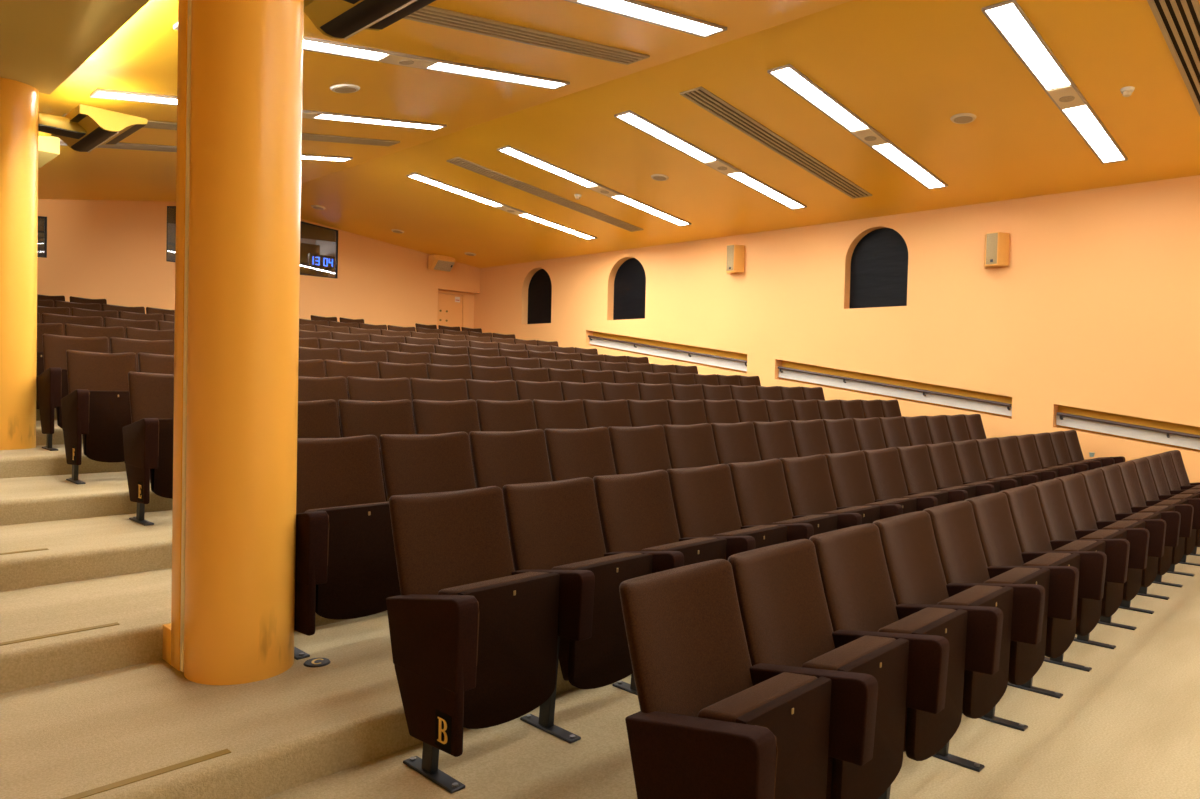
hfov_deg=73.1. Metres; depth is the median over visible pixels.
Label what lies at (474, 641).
seat
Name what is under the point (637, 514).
seat
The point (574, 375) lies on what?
seat
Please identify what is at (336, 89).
grille
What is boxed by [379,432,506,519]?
seat
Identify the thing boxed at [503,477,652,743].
seat
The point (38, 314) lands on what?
seat
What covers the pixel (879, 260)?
window
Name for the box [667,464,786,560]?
seat
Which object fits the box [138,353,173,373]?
seat
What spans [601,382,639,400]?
seat
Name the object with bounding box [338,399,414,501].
seat
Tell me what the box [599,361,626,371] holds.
seat
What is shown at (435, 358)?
seat
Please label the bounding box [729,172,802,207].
diffuser
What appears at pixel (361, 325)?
seat
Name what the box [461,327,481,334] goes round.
seat
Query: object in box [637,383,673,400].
seat
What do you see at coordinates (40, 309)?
seat
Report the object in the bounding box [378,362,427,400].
seat
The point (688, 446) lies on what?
seat
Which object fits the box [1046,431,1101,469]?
seat
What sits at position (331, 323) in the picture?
seat
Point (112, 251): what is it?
wall
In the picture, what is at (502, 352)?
seat
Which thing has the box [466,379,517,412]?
seat
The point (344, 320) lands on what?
seat
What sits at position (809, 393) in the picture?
seat
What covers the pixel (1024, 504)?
seat
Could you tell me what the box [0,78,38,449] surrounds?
column
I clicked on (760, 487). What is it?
seat
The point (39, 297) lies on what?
seat
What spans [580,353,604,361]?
seat
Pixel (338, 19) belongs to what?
uplighter
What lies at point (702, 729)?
seat
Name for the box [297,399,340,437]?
seat
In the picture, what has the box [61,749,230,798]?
strip
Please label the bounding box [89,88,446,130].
ceiling light
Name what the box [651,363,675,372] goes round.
seat
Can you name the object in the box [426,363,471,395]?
seat
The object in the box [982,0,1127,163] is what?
ceiling light
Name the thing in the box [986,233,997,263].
grille
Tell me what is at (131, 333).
seat
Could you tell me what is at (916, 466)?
seat
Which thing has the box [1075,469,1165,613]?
seat
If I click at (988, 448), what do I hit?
seat
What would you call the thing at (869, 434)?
seat
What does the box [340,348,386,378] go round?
seat
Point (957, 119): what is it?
grille
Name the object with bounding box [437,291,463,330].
door
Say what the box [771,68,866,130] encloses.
diffuser
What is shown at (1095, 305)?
wall
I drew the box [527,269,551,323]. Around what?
window
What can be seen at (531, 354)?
seat
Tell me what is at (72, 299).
seat
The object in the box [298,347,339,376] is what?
seat
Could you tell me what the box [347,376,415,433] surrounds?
seat
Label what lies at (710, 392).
seat
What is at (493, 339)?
seat
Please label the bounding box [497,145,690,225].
ceiling light
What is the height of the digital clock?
0.490 m
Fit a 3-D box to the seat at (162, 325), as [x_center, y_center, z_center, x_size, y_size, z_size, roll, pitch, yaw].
[-4.716,-0.431,9.229,0.616,0.926,0.554,3,2,44]
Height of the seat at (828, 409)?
0.926 m
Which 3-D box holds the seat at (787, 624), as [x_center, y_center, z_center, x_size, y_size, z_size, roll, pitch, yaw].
[0.761,1.011,2.799,0.616,0.926,0.579,3,2,44]
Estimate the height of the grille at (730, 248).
0.405 m
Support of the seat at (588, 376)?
on the floor
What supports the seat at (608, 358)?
on the floor
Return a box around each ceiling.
[0,0,149,94]
[38,0,1199,267]
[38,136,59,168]
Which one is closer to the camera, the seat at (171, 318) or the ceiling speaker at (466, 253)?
the seat at (171, 318)
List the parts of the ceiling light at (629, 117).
plate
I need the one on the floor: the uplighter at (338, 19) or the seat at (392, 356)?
the seat at (392, 356)
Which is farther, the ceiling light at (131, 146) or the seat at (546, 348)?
the seat at (546, 348)
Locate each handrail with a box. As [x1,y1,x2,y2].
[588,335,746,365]
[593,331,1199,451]
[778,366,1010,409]
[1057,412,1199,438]
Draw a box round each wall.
[37,199,479,329]
[37,219,315,260]
[316,240,334,276]
[438,289,474,328]
[474,175,1199,482]
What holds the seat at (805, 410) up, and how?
on the floor
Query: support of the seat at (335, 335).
on the floor
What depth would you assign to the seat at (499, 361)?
9.93 m
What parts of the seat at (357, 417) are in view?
backrest, armrest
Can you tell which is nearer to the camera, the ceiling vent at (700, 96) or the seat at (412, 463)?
the seat at (412, 463)
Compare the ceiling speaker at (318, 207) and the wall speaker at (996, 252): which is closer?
the wall speaker at (996, 252)
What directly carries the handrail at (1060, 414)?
attached to the panel at (1159, 437)
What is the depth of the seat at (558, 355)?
12.36 m
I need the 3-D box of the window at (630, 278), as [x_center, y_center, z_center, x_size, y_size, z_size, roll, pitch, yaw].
[0.608,-2.044,14.996,0.939,1.148,0.025,3,2,44]
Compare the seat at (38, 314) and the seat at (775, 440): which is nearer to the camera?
the seat at (775, 440)
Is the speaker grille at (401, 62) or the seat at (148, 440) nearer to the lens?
the seat at (148, 440)
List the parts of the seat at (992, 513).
backrest, leg, armrest, foot plate, seat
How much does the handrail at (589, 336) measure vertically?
0.582 m
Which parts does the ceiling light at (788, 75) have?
plate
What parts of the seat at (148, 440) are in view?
panel, letter plate, leg, armrest, foot plate, backrest, seat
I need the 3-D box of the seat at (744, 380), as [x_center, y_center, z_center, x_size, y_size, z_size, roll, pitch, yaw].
[2.375,0.109,12.000,0.616,0.926,0.623,3,2,44]
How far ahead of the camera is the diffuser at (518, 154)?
10.69 m
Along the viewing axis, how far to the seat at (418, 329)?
14.28 m
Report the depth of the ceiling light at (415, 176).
12.72 m
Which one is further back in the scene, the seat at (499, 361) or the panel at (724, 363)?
the panel at (724, 363)
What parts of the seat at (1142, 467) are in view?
backrest, leg, armrest, seat, foot plate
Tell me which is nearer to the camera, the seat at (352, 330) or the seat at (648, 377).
the seat at (648, 377)
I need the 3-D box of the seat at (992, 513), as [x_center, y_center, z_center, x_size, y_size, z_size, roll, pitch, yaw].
[2.297,1.011,4.379,0.616,0.926,0.579,3,2,44]
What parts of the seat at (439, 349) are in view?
backrest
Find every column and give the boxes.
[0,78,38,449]
[162,0,303,684]
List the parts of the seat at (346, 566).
foot plate, panel, armrest, backrest, seat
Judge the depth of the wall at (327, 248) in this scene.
17.06 m
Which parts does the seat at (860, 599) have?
backrest, leg, armrest, seat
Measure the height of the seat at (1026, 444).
0.926 m
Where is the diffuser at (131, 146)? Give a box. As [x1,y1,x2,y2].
[60,142,176,150]
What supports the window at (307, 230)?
in the wall at (112, 251)
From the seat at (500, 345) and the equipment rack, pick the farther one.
the equipment rack
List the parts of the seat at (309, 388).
backrest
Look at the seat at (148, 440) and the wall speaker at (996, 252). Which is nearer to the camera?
the seat at (148, 440)
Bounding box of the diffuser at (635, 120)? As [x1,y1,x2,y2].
[618,113,715,161]
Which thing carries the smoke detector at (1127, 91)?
attached to the ceiling at (905, 68)
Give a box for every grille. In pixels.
[334,87,355,92]
[399,60,413,64]
[434,260,454,271]
[653,176,665,180]
[717,166,726,169]
[726,245,733,270]
[864,136,876,140]
[954,116,972,122]
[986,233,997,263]
[1059,96,1074,101]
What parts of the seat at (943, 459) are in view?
backrest, armrest, seat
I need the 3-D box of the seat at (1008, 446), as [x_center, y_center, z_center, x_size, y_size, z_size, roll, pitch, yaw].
[4.062,0.830,7.703,0.616,0.926,0.569,3,2,44]
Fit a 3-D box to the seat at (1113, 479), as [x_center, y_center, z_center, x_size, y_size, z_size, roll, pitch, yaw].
[4.218,1.010,6.355,0.616,0.926,0.579,3,2,44]
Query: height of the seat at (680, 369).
0.926 m
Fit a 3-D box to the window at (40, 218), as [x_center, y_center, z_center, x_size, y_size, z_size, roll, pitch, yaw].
[-8.928,-2.426,11.557,0.080,0.632,1.730,3,2,44]
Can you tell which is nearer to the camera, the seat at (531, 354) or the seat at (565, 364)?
the seat at (565, 364)
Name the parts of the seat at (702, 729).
backrest, armrest, seat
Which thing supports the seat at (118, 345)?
on the floor
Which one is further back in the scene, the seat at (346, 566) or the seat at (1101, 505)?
the seat at (1101, 505)
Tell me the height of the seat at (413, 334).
0.926 m
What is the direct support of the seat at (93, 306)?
on the floor
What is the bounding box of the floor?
[0,408,1199,798]
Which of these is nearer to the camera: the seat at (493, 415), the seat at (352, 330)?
the seat at (493, 415)
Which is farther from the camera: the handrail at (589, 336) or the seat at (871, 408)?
the handrail at (589, 336)
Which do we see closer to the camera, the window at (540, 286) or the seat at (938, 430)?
the seat at (938, 430)
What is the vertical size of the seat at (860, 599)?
0.926 m
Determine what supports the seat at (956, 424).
on the floor
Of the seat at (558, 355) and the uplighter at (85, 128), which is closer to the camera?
the uplighter at (85, 128)
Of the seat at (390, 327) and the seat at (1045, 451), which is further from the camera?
the seat at (390, 327)
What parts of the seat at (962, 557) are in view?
backrest, leg, foot plate, armrest, seat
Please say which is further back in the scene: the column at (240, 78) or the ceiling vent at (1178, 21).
the ceiling vent at (1178, 21)
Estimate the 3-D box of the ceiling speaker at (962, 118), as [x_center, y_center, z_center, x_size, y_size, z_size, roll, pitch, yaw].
[3.620,-2.797,8.070,0.238,0.041,0.239,0,2,-41]
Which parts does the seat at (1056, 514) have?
backrest, leg, armrest, foot plate, seat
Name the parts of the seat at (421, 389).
backrest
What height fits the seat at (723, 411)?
0.926 m
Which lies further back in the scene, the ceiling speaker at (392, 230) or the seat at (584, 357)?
the ceiling speaker at (392, 230)
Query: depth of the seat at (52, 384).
6.48 m
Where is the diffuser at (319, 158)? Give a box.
[302,156,347,160]
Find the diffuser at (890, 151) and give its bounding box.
[873,143,943,187]
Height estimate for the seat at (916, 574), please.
0.926 m
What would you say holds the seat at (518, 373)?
on the floor
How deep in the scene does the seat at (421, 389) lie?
6.91 m
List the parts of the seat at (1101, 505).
backrest, leg, armrest, foot plate, seat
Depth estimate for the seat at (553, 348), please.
13.73 m
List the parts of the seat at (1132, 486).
backrest, leg, armrest, seat, foot plate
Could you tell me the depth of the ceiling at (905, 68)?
8.32 m
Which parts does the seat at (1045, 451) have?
backrest, armrest, seat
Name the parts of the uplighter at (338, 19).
plate, edge trim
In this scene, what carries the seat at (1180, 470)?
on the floor
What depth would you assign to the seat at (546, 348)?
13.33 m
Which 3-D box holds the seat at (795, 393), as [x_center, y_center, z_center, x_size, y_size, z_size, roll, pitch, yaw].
[2.712,0.289,10.839,0.616,0.926,0.598,3,2,44]
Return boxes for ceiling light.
[60,139,352,161]
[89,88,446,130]
[173,22,569,89]
[406,172,596,239]
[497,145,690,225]
[565,0,726,37]
[614,110,806,209]
[767,64,947,189]
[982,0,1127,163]
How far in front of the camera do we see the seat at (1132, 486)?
6.65 m
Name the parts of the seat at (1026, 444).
backrest, armrest, seat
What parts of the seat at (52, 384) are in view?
panel, armrest, leg, foot plate, backrest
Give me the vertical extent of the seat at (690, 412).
0.926 m
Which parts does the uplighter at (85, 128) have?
wall arm, plate, edge trim, plate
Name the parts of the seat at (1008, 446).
backrest, armrest, seat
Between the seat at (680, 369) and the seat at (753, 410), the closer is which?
the seat at (753, 410)
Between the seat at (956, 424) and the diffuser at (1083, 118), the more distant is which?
the seat at (956, 424)
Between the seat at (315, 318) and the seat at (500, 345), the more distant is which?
the seat at (315, 318)
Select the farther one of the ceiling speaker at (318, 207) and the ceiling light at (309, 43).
the ceiling speaker at (318, 207)
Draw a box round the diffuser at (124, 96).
[95,92,176,103]
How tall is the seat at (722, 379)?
0.926 m
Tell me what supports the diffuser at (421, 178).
attached to the ceiling light at (415, 176)
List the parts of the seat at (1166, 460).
backrest, armrest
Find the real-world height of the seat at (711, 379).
0.926 m
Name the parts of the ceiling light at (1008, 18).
plate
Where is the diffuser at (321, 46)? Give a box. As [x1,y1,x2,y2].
[303,40,384,58]
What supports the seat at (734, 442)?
on the floor
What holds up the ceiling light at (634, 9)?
attached to the ceiling at (905, 68)
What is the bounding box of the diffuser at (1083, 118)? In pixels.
[1064,105,1123,161]
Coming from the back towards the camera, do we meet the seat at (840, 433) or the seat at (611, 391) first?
the seat at (611, 391)
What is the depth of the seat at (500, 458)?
4.74 m
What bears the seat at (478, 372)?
on the floor
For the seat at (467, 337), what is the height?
0.926 m
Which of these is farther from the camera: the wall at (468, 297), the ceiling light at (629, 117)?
the wall at (468, 297)
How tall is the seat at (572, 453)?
0.926 m
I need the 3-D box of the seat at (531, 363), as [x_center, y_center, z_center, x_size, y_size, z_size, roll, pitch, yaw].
[-0.864,-0.071,10.176,0.616,0.926,0.588,3,2,44]
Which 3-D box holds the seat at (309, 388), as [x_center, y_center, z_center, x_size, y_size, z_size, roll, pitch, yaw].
[-2.025,0.290,5.965,0.616,0.926,0.537,3,2,44]
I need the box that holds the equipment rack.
[300,243,319,275]
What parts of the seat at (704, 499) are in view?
backrest, armrest, seat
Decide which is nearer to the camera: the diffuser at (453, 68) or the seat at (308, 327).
the diffuser at (453, 68)
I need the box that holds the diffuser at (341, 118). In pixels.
[316,115,439,128]
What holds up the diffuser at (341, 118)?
attached to the ceiling light at (97, 93)
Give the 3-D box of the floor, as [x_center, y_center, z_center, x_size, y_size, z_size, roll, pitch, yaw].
[-1.576,0.668,7.145,17.970,1.899,14.050,3,2,44]
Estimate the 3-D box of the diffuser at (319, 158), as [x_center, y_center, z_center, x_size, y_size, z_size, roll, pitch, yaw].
[-3.896,-3.128,10.414,0.196,0.010,1.415,3,11,44]
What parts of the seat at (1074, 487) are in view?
backrest, leg, armrest, foot plate, seat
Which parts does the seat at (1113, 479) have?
backrest, leg, armrest, foot plate, seat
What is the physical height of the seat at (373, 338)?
0.926 m
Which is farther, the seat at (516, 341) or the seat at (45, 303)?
the seat at (516, 341)
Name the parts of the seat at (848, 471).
backrest, armrest, seat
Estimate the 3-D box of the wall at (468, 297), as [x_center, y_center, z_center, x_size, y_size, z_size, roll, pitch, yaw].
[-3.257,-0.551,17.697,0.180,3.770,1.200,3,2,44]
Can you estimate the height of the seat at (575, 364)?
0.926 m
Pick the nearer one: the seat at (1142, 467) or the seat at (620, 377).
the seat at (1142, 467)
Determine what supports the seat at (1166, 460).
on the floor
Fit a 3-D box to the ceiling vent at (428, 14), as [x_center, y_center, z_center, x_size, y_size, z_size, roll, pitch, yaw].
[-0.902,-2.795,6.059,0.270,0.569,3.572,3,2,44]
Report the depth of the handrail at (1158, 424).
11.33 m
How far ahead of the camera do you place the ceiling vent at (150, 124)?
9.49 m
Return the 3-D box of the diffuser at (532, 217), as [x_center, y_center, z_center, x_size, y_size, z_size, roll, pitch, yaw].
[-0.706,-2.924,13.677,0.196,0.010,1.615,3,-4,44]
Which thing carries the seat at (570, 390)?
on the floor
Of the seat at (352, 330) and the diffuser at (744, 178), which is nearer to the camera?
the diffuser at (744, 178)
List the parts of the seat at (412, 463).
backrest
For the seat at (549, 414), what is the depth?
6.47 m
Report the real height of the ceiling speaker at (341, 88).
0.055 m
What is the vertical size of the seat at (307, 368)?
0.926 m
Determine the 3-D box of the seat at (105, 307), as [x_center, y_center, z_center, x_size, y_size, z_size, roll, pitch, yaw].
[-6.242,-0.792,10.676,0.616,0.926,0.552,3,2,44]
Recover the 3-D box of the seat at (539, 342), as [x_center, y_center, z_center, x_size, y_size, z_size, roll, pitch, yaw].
[-0.823,-0.612,14.743,0.616,0.926,0.609,3,2,44]
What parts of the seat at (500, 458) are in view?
backrest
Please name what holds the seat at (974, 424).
on the floor
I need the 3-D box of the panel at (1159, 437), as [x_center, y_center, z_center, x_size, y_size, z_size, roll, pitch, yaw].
[6.923,0.547,8.821,3.514,0.617,0.100,3,2,44]
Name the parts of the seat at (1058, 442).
backrest, armrest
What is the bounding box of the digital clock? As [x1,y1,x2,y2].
[308,253,334,276]
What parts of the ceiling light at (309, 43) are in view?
plate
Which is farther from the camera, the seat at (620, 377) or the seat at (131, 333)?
the seat at (620, 377)
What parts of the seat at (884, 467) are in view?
backrest, armrest, seat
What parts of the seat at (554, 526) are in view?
leg, foot plate, armrest, backrest, seat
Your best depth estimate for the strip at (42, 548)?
4.11 m
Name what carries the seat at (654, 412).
on the floor
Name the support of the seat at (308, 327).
on the floor
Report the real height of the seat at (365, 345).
0.926 m
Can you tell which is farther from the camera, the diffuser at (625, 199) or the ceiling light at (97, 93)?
the diffuser at (625, 199)
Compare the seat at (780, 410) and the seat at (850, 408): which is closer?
the seat at (780, 410)
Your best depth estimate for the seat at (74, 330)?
7.83 m
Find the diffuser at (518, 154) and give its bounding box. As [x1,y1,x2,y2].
[501,148,594,186]
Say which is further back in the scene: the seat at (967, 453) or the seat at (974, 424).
the seat at (974, 424)
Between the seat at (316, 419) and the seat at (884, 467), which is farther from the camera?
the seat at (884, 467)
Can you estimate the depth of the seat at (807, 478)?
5.05 m
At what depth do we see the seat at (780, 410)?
8.82 m
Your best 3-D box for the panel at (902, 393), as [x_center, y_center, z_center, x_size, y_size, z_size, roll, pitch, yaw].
[4.083,-0.138,11.581,3.464,0.600,0.100,3,2,44]
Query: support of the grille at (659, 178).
attached to the ceiling speaker at (659, 177)
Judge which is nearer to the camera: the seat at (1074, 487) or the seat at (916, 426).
the seat at (1074, 487)
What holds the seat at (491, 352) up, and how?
on the floor
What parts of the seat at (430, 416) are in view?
backrest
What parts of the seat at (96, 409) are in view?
panel, letter plate, armrest, leg, foot plate, seat, backrest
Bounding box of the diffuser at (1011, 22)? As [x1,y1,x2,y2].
[986,3,1069,88]
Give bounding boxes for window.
[37,216,46,257]
[166,206,337,277]
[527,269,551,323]
[613,258,645,319]
[849,228,907,308]
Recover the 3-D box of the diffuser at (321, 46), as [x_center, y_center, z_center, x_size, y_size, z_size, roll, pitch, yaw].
[-2.303,-2.674,6.031,0.196,0.010,1.536,3,11,44]
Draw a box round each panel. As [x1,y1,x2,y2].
[589,338,746,370]
[779,369,1011,415]
[1056,414,1199,449]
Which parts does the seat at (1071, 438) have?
backrest, armrest, armrest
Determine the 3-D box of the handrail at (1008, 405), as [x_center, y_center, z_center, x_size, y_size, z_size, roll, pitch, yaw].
[4.025,-0.192,11.518,3.425,0.551,0.070,3,2,44]
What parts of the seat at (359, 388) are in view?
backrest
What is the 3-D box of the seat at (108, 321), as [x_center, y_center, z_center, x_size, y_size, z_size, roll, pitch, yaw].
[-5.087,-0.431,8.847,0.616,0.926,0.565,3,2,44]
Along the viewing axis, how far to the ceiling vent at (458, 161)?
11.87 m
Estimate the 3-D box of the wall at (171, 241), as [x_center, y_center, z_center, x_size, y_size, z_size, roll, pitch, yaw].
[-8.831,-2.651,14.754,0.050,1.800,7.750,3,2,44]
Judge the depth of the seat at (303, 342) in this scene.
9.38 m
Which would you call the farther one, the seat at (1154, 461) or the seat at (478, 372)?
the seat at (478, 372)
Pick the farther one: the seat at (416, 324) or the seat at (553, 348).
the seat at (416, 324)
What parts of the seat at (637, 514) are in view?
foot plate, leg, backrest, armrest, seat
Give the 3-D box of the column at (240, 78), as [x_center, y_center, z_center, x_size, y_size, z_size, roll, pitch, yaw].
[-1.496,-0.657,3.379,0.515,3.544,0.420,3,2,44]
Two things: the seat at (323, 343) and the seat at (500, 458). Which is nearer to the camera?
the seat at (500, 458)
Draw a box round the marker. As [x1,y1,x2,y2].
[303,658,330,667]
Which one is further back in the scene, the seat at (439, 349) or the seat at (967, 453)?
the seat at (439, 349)
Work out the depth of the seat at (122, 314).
10.02 m
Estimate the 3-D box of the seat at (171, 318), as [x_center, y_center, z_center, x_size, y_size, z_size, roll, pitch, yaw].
[-5.203,-0.612,10.236,0.616,0.926,0.529,3,2,44]
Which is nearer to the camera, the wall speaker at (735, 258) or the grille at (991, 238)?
the grille at (991, 238)
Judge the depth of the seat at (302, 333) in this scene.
10.55 m
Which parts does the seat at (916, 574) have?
backrest, leg, armrest, foot plate, seat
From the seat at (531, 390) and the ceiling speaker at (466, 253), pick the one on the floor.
the seat at (531, 390)
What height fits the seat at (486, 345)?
0.926 m
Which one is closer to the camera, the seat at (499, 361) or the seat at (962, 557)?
the seat at (962, 557)
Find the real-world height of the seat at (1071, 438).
0.926 m
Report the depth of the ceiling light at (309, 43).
6.81 m
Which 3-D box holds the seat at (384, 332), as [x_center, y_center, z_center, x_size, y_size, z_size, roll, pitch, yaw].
[-3.053,-0.612,12.448,0.616,0.926,0.556,3,2,44]
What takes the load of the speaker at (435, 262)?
attached to the wall at (112, 251)
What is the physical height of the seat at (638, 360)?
0.926 m
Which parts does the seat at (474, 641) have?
panel, leg, armrest, foot plate, letter plate, backrest, seat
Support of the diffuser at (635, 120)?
attached to the ceiling light at (629, 117)
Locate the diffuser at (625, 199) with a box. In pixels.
[613,195,686,224]
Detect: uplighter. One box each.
[38,104,146,152]
[304,0,435,39]
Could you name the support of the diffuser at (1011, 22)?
attached to the ceiling light at (1008, 18)
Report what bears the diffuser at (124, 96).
attached to the ceiling light at (97, 93)
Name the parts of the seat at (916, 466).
backrest, armrest, seat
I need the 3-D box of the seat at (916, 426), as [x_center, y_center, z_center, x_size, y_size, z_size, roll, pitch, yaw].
[3.551,0.650,8.686,0.616,0.926,0.598,3,2,44]
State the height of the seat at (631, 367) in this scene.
0.926 m
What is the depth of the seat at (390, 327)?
13.88 m
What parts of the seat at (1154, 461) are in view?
backrest, armrest, leg, seat, foot plate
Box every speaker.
[311,205,325,209]
[330,84,359,92]
[391,229,403,232]
[428,254,455,271]
[465,252,475,255]
[651,174,668,180]
[726,244,744,273]
[950,113,975,123]
[984,232,1009,267]
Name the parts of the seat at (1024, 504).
backrest, leg, armrest, foot plate, seat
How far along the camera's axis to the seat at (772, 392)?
10.60 m
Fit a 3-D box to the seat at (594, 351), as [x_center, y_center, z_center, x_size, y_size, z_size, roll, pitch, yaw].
[-0.099,-0.432,13.979,0.616,0.926,0.643,3,2,44]
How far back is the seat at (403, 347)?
10.43 m
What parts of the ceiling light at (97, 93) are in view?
plate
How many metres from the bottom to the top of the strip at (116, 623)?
0.003 m
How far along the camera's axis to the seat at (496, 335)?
15.49 m
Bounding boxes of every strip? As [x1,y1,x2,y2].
[0,548,47,554]
[0,622,119,645]
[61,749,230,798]
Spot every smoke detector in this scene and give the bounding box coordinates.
[574,194,581,199]
[1120,86,1134,96]
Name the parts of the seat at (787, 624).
backrest, armrest, seat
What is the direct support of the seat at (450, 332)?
on the floor
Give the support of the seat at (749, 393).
on the floor
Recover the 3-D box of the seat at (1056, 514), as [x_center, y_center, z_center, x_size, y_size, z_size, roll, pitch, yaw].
[3.066,1.011,5.169,0.616,0.926,0.579,3,2,44]
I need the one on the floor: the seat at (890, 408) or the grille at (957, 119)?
the seat at (890, 408)
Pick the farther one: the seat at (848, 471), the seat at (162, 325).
the seat at (162, 325)
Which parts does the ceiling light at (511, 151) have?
plate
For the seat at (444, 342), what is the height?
0.926 m
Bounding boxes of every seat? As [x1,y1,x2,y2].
[36,323,62,408]
[37,294,64,306]
[37,300,53,306]
[37,306,69,323]
[37,312,39,323]
[37,334,108,450]
[42,313,102,335]
[55,300,100,315]
[61,350,136,483]
[65,323,124,352]
[70,296,106,310]
[71,307,117,326]
[102,304,144,317]
[104,317,156,337]
[110,337,173,371]
[119,311,162,329]
[122,372,173,525]
[126,327,174,340]
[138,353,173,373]
[146,307,174,320]
[158,320,174,329]
[164,314,174,321]
[294,435,400,659]
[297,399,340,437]
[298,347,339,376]
[298,359,324,377]
[298,376,347,437]
[299,318,327,331]
[299,324,314,331]
[299,330,330,347]
[299,338,318,348]
[311,315,336,325]
[315,324,348,338]
[318,338,359,360]
[324,360,378,399]
[329,321,358,333]
[331,331,368,349]
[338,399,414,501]
[339,317,364,324]
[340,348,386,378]
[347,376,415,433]
[349,327,380,340]
[359,323,386,331]
[360,340,398,361]
[369,334,404,347]
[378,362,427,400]
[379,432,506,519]
[381,329,410,337]
[386,486,559,793]
[387,325,415,334]
[387,351,429,376]
[398,343,434,363]
[405,336,437,350]
[410,378,479,426]
[411,331,438,339]
[412,399,479,487]
[415,323,436,328]
[416,327,442,334]
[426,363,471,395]
[430,353,471,375]
[434,345,471,374]
[438,325,460,330]
[438,338,468,349]
[439,333,464,340]
[443,329,467,339]
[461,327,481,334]
[465,335,490,341]
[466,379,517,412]
[467,347,498,361]
[468,331,492,336]
[469,340,497,348]
[469,355,505,366]
[469,429,551,569]
[470,365,511,380]
[476,399,536,430]
[490,337,514,343]
[492,333,514,338]
[498,342,524,349]
[498,348,527,359]
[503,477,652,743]
[505,356,539,368]
[511,367,548,388]
[514,338,536,344]
[516,380,562,401]
[525,344,550,351]
[527,350,555,359]
[533,399,586,430]
[537,340,558,346]
[539,358,570,369]
[544,427,615,480]
[547,368,582,382]
[550,346,574,352]
[555,352,580,360]
[560,381,603,400]
[570,360,599,370]
[575,347,597,354]
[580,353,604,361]
[581,369,614,382]
[583,399,631,427]
[593,470,726,694]
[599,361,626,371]
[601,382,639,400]
[604,354,627,362]
[608,425,670,474]
[613,370,642,383]
[619,559,831,798]
[626,362,652,372]
[627,356,648,363]
[627,399,670,426]
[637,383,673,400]
[642,371,669,383]
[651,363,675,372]
[663,423,718,468]
[666,399,706,424]
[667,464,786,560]
[668,372,694,384]
[671,384,703,400]
[675,365,697,373]
[693,373,718,385]
[701,384,731,400]
[702,399,739,423]
[711,422,760,464]
[716,374,740,385]
[728,459,837,541]
[728,539,908,798]
[729,385,757,400]
[735,399,768,422]
[738,375,760,385]
[752,420,797,460]
[755,385,781,400]
[764,399,795,421]
[779,386,803,400]
[779,454,879,529]
[789,419,830,456]
[791,399,820,420]
[801,386,824,399]
[809,523,967,798]
[816,399,842,419]
[822,418,859,453]
[823,451,916,518]
[839,399,864,418]
[851,417,885,450]
[859,399,883,417]
[862,447,947,511]
[872,511,1012,771]
[878,416,909,447]
[879,399,901,417]
[895,444,975,502]
[902,416,931,445]
[923,501,1049,730]
[924,442,999,496]
[925,415,951,443]
[944,414,969,441]
[951,440,1021,490]
[962,414,985,439]
[964,492,1079,698]
[973,438,1040,485]
[994,436,1058,480]
[1000,485,1106,671]
[1015,434,1073,476]
[1029,479,1129,648]
[1032,433,1088,473]
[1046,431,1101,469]
[1054,474,1148,629]
[1062,430,1124,466]
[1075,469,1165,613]
[1096,465,1180,599]
[1112,461,1193,586]
[1126,458,1199,575]
[1142,455,1199,565]
[1155,452,1199,555]
[1163,450,1199,489]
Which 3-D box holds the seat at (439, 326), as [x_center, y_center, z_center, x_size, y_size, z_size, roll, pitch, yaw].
[-2.822,-0.973,15.702,0.616,0.926,0.546,3,2,44]
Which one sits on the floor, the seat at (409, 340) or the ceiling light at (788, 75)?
the seat at (409, 340)
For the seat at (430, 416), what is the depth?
5.68 m
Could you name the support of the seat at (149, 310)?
on the floor
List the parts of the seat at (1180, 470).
backrest, armrest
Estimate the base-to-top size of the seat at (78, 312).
0.926 m
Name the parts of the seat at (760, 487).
backrest, armrest, seat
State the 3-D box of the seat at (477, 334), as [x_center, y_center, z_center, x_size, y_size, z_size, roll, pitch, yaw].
[-2.103,-0.792,14.933,0.616,0.926,0.588,3,2,44]
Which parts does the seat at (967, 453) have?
backrest, armrest, seat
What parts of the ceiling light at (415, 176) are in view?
plate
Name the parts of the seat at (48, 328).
backrest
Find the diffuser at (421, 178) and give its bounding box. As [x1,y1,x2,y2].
[409,175,499,205]
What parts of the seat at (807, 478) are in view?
backrest, armrest, seat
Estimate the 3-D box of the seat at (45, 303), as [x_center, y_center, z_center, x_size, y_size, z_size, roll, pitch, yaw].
[-6.973,-0.792,9.923,0.616,0.926,0.552,3,2,44]
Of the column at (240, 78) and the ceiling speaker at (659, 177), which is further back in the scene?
the ceiling speaker at (659, 177)
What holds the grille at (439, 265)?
attached to the speaker at (435, 262)
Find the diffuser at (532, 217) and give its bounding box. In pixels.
[521,214,592,238]
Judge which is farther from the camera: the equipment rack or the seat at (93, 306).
the equipment rack
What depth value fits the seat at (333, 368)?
7.47 m
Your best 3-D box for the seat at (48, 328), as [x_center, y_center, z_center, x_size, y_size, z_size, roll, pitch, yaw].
[-5.121,-0.251,7.309,0.610,0.926,0.550,3,2,44]
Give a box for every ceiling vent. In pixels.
[61,113,399,145]
[403,5,649,64]
[446,157,642,231]
[680,86,871,198]
[1147,0,1199,115]
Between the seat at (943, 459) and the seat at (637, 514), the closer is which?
the seat at (637, 514)
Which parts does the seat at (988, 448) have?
backrest, armrest, seat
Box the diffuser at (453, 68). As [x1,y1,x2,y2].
[428,63,563,87]

